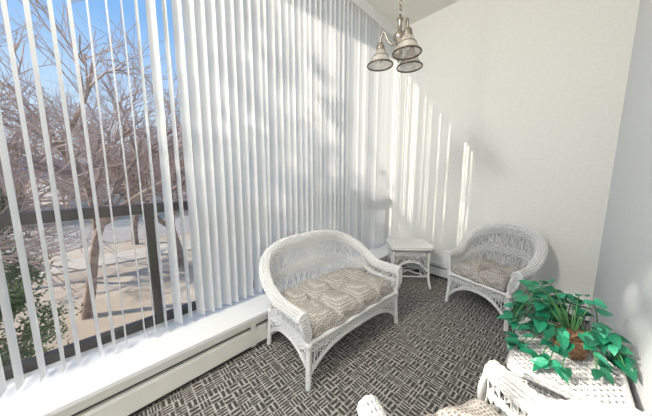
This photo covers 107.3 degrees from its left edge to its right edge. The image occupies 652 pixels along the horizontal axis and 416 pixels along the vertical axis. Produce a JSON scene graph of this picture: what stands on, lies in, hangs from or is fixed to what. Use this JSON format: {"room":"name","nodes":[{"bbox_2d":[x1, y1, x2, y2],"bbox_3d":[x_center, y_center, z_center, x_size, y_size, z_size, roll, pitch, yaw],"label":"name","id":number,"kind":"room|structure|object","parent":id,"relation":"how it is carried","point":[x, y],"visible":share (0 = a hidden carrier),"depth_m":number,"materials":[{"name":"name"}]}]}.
{"room":"sunroom","nodes":[
{"label":"sunroom","id":0,"kind":"room"},
{"bbox_2d":[132,265,590,415],"bbox_3d":[0.107,1.412,1.189,5.890,0.120,2.790,-7,11,-42],"label":"floor","id":1,"kind":"structure","parent":0,"point":[436,355],"depth_m":1.89,"materials":[{"name":"carpet"}]},
{"bbox_2d":[259,229,402,391],"bbox_3d":[0.041,0.739,2.290,1.332,0.917,0.802,-7,11,-42],"label":"wicker loveseat","id":2,"kind":"object","parent":1,"relation":"on","point":[307,314],"visible":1,"depth_m":2.14,"materials":[{"name":"wicker"}]},
{"bbox_2d":[281,268,392,337],"bbox_3d":[0.095,0.780,2.236,1.060,0.165,0.620,-7,11,-42],"label":"cushion","id":3,"kind":"object","parent":2,"relation":"on","point":[331,301],"depth_m":2.07,"materials":[{"name":"fabric"}]},
{"bbox_2d":[385,238,434,288],"bbox_3d":[1.146,0.765,3.369,0.583,0.581,0.443,0,8,3],"label":"wicker side table","id":4,"kind":"object","parent":1,"relation":"on","point":[396,247],"visible":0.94,"depth_m":3.19,"materials":[{"name":"white wicker"}]},
{"bbox_2d":[443,222,548,331],"bbox_3d":[1.906,0.668,2.717,0.739,0.943,0.843,-4,9,-29],"label":"wicker armchair","id":5,"kind":"object","parent":1,"relation":"on","point":[500,279],"visible":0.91,"depth_m":2.66,"materials":[{"name":"wicker"}]},
{"bbox_2d":[453,257,520,292],"bbox_3d":[1.833,0.709,2.682,0.550,0.164,0.550,-4,9,-29],"label":"cushion","id":6,"kind":"object","parent":5,"relation":"on","point":[487,274],"depth_m":2.58,"materials":[{"name":"fabric"}]},
{"bbox_2d":[357,359,651,415],"bbox_3d":[0.574,0.938,0.783,0.789,0.933,0.681,-2,8,-16],"label":"wicker armchair","id":7,"kind":"object","parent":1,"relation":"on","point":[517,392],"visible":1,"depth_m":1.00,"materials":[{"name":"wicker"}]},
{"bbox_2d":[424,398,500,415],"bbox_3d":[0.552,0.959,0.858,0.530,0.164,0.510,-2,8,-16],"label":"cushion","id":8,"kind":"object","parent":7,"relation":"on","point":[475,406],"depth_m":1.04,"materials":[{"name":"fabric"}]},
{"bbox_2d":[505,317,635,413],"bbox_3d":[1.349,1.070,1.395,0.463,0.511,0.643,8,11,44],"label":"wicker side table","id":9,"kind":"object","parent":1,"relation":"on","point":[582,385],"visible":0.48,"depth_m":1.21,"materials":[{"name":"white wicker"}]},
{"bbox_2d":[497,279,637,385],"bbox_3d":[1.330,0.634,1.365,0.643,0.378,0.553,-7,11,-42],"label":"pothos","id":10,"kind":"object","parent":9,"relation":"on","point":[571,342],"visible":1,"depth_m":1.34,"materials":[{"name":"green plant"}]},
{"bbox_2d":[552,324,590,360],"bbox_3d":[1.385,0.764,1.358,0.174,0.118,0.176,-7,11,-42],"label":"basket","id":11,"kind":"object","parent":9,"relation":"on","point":[578,353],"depth_m":1.31,"materials":[{"name":"brown wicker"}]},
{"bbox_2d":[366,0,459,28],"bbox_3d":[-0.079,-2.420,0.869,5.890,0.120,3.340,-7,11,-42],"label":"ceiling","id":12,"kind":"structure","parent":0,"point":[415,10],"depth_m":3.23,"materials":[{"name":"paint"}]},
{"bbox_2d":[367,0,422,72],"bbox_3d":[0.570,-1.790,1.763,0.427,1.372,0.447,-7,11,-42],"label":"chandelier","id":13,"kind":"object","parent":12,"relation":"hanging from","point":[407,50],"visible":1,"depth_m":1.79,"materials":[{"name":"silver metal"}]},
{"bbox_2d":[389,0,639,299],"bbox_3d":[1.852,-0.812,3.272,0.120,3.720,2.960,-7,11,-42],"label":"wall","id":14,"kind":"structure","parent":0,"point":[512,113],"depth_m":2.77,"materials":[{"name":"paint"}]},
{"bbox_2d":[402,255,591,322],"bbox_3d":[1.986,0.963,3.212,0.088,0.220,2.095,-7,11,-42],"label":"baseboard heater","id":15,"kind":"object","parent":14,"relation":"attached to","point":[438,269],"visible":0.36,"depth_m":3.50,"materials":[{"name":"white metal"}]},
{"bbox_2d":[589,0,651,413],"bbox_3d":[0.715,-0.370,0.052,0.120,3.720,5.970,7,11,43],"label":"wall","id":16,"kind":"structure","parent":0,"point":[623,281],"depth_m":1.62,"materials":[{"name":"paint"}]},
{"bbox_3d":[-0.944,1.125,2.215,0.400,0.410,5.770,7,11,43],"label":"wall","id":17,"kind":"structure","parent":0,"visible":0},
{"bbox_2d":[0,244,387,415],"bbox_3d":[-0.893,0.917,2.127,0.555,0.025,5.755,7,11,43],"label":"window sill","id":18,"kind":"structure","parent":17,"relation":"on","point":[58,390],"depth_m":1.56,"materials":[{"name":"white paint"}]},
{"bbox_2d":[0,200,253,380],"bbox_3d":[-1.039,-0.764,2.060,0.083,3.325,5.785,7,11,43],"label":"frame","id":19,"kind":"object","parent":18,"relation":"on","point":[30,364],"visible":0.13,"depth_m":1.70,"materials":[{"name":"brown metal"}]},
{"bbox_2d":[0,0,395,396],"bbox_3d":[-0.887,-0.763,1.943,0.101,3.295,5.630,7,11,43],"label":"vertical blinds","id":20,"kind":"object","parent":17,"relation":"attached to","point":[291,124],"visible":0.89,"depth_m":2.13,"materials":[{"name":"white plastic"}]},
{"bbox_2d":[52,255,402,415],"bbox_3d":[-0.757,1.094,2.015,0.139,0.285,5.750,7,11,43],"label":"baseboard heater","id":21,"kind":"object","parent":17,"relation":"attached to","point":[131,396],"visible":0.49,"depth_m":1.63,"materials":[{"name":"metal"}]},
{"bbox_2d":[358,0,397,32],"bbox_3d":[-0.980,-2.442,1.762,0.300,0.080,5.770,7,11,43],"label":"trim","id":22,"kind":"structure","parent":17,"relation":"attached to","point":[365,3],"depth_m":3.30,"materials":[{"name":"white paint"}]},
{"label":"outside","id":23,"kind":"structure","parent":0,"visible":0},
{"bbox_2d":[0,178,253,363],"bbox_3d":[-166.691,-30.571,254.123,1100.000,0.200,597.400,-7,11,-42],"label":"ground","id":24,"kind":"structure","parent":23,"point":[130,295],"depth_m":8.61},
{"bbox_2d":[0,185,28,208],"bbox_3d":[-42.750,-0.894,26.051,12.000,2.900,8.000,-7,11,-42],"label":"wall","id":25,"kind":"structure","parent":24,"relation":"on","point":[15,187],"depth_m":29.12,"materials":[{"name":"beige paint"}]},
{"bbox_2d":[0,188,82,366],"bbox_3d":[-6.394,1.293,4.208,2.397,4.503,2.651,2,8,14],"label":"evergreen tree","id":26,"kind":"object","parent":24,"relation":"on","point":[17,297],"visible":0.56,"depth_m":4.66,"materials":[{"name":"green plant"}]},
{"bbox_2d":[0,72,101,188],"bbox_3d":[-13.825,-1.148,8.601,8.005,8.203,8.641,-1,8,-8],"label":"bare tree","id":27,"kind":"object","parent":24,"relation":"on","point":[32,72],"visible":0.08,"depth_m":9.88,"materials":[{"name":"brown plant"}]},
{"bbox_2d":[19,148,106,208],"bbox_3d":[-23.801,-2.610,22.297,5.534,7.406,6.312,-6,10,-37],"label":"bare tree","id":28,"kind":"object","parent":24,"relation":"on","point":[62,191],"visible":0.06,"depth_m":22.11,"materials":[{"name":"brown plant"}]},
{"bbox_2d":[0,19,136,318],"bbox_3d":[-6.751,-0.314,2.842,6.943,8.146,6.087,-5,9,-33],"label":"bare tree","id":29,"kind":"object","parent":24,"relation":"on","point":[27,197],"visible":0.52,"depth_m":4.22,"materials":[{"name":"brown plant"}]},
{"bbox_2d":[1,156,153,177],"bbox_3d":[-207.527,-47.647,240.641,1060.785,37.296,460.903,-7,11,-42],"label":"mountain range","id":30,"kind":"object","parent":24,"relation":"on","point":[23,160],"depth_m":339.50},
{"bbox_2d":[0,0,195,319],"bbox_3d":[-5.228,-0.849,6.420,8.641,8.203,8.005,6,10,39],"label":"bare tree","id":31,"kind":"object","parent":24,"relation":"on","point":[87,312],"visible":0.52,"depth_m":5.64,"materials":[{"name":"brown plant"}]},
{"bbox_2d":[0,88,197,267],"bbox_3d":[-6.808,-1.212,10.535,8.108,7.779,8.291,0,8,2],"label":"bare tree","id":32,"kind":"object","parent":24,"relation":"on","point":[180,258],"visible":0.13,"depth_m":8.78,"materials":[{"name":"brown plant"}]},
{"bbox_2d":[0,217,198,254],"bbox_3d":[-15.201,1.801,16.990,400.000,0.020,7.000,-7,11,-42],"label":"road","id":33,"kind":"structure","parent":24,"relation":"on","point":[122,232],"depth_m":16.65,"materials":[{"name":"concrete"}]},
{"bbox_2d":[12,79,195,244],"bbox_3d":[-11.113,-2.003,13.457,8.919,8.556,9.120,1,8,10],"label":"bare tree","id":34,"kind":"object","parent":24,"relation":"on","point":[135,217],"visible":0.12,"depth_m":12.20,"materials":[{"name":"brown plant"}]},
{"bbox_2d":[21,211,197,226],"bbox_3d":[-20.166,0.530,22.286,240.000,1.100,0.300,-7,11,-42],"label":"wall","id":35,"kind":"structure","parent":24,"relation":"on","point":[158,213],"depth_m":21.27,"materials":[{"name":"concrete"}]},
{"bbox_2d":[67,183,183,204],"bbox_3d":[-32.919,-2.853,40.351,14.000,2.900,8.000,-7,11,-42],"label":"wall","id":36,"kind":"structure","parent":24,"relation":"on","point":[157,197],"depth_m":35.41,"materials":[{"name":"white paint"}]},
{"bbox_2d":[6,230,251,281],"bbox_3d":[-10.472,2.481,11.874,400.000,0.060,2.000,-7,11,-42],"label":"sidewalk","id":37,"kind":"structure","parent":24,"relation":"on","point":[125,256],"depth_m":11.60,"materials":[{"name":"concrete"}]}
]}

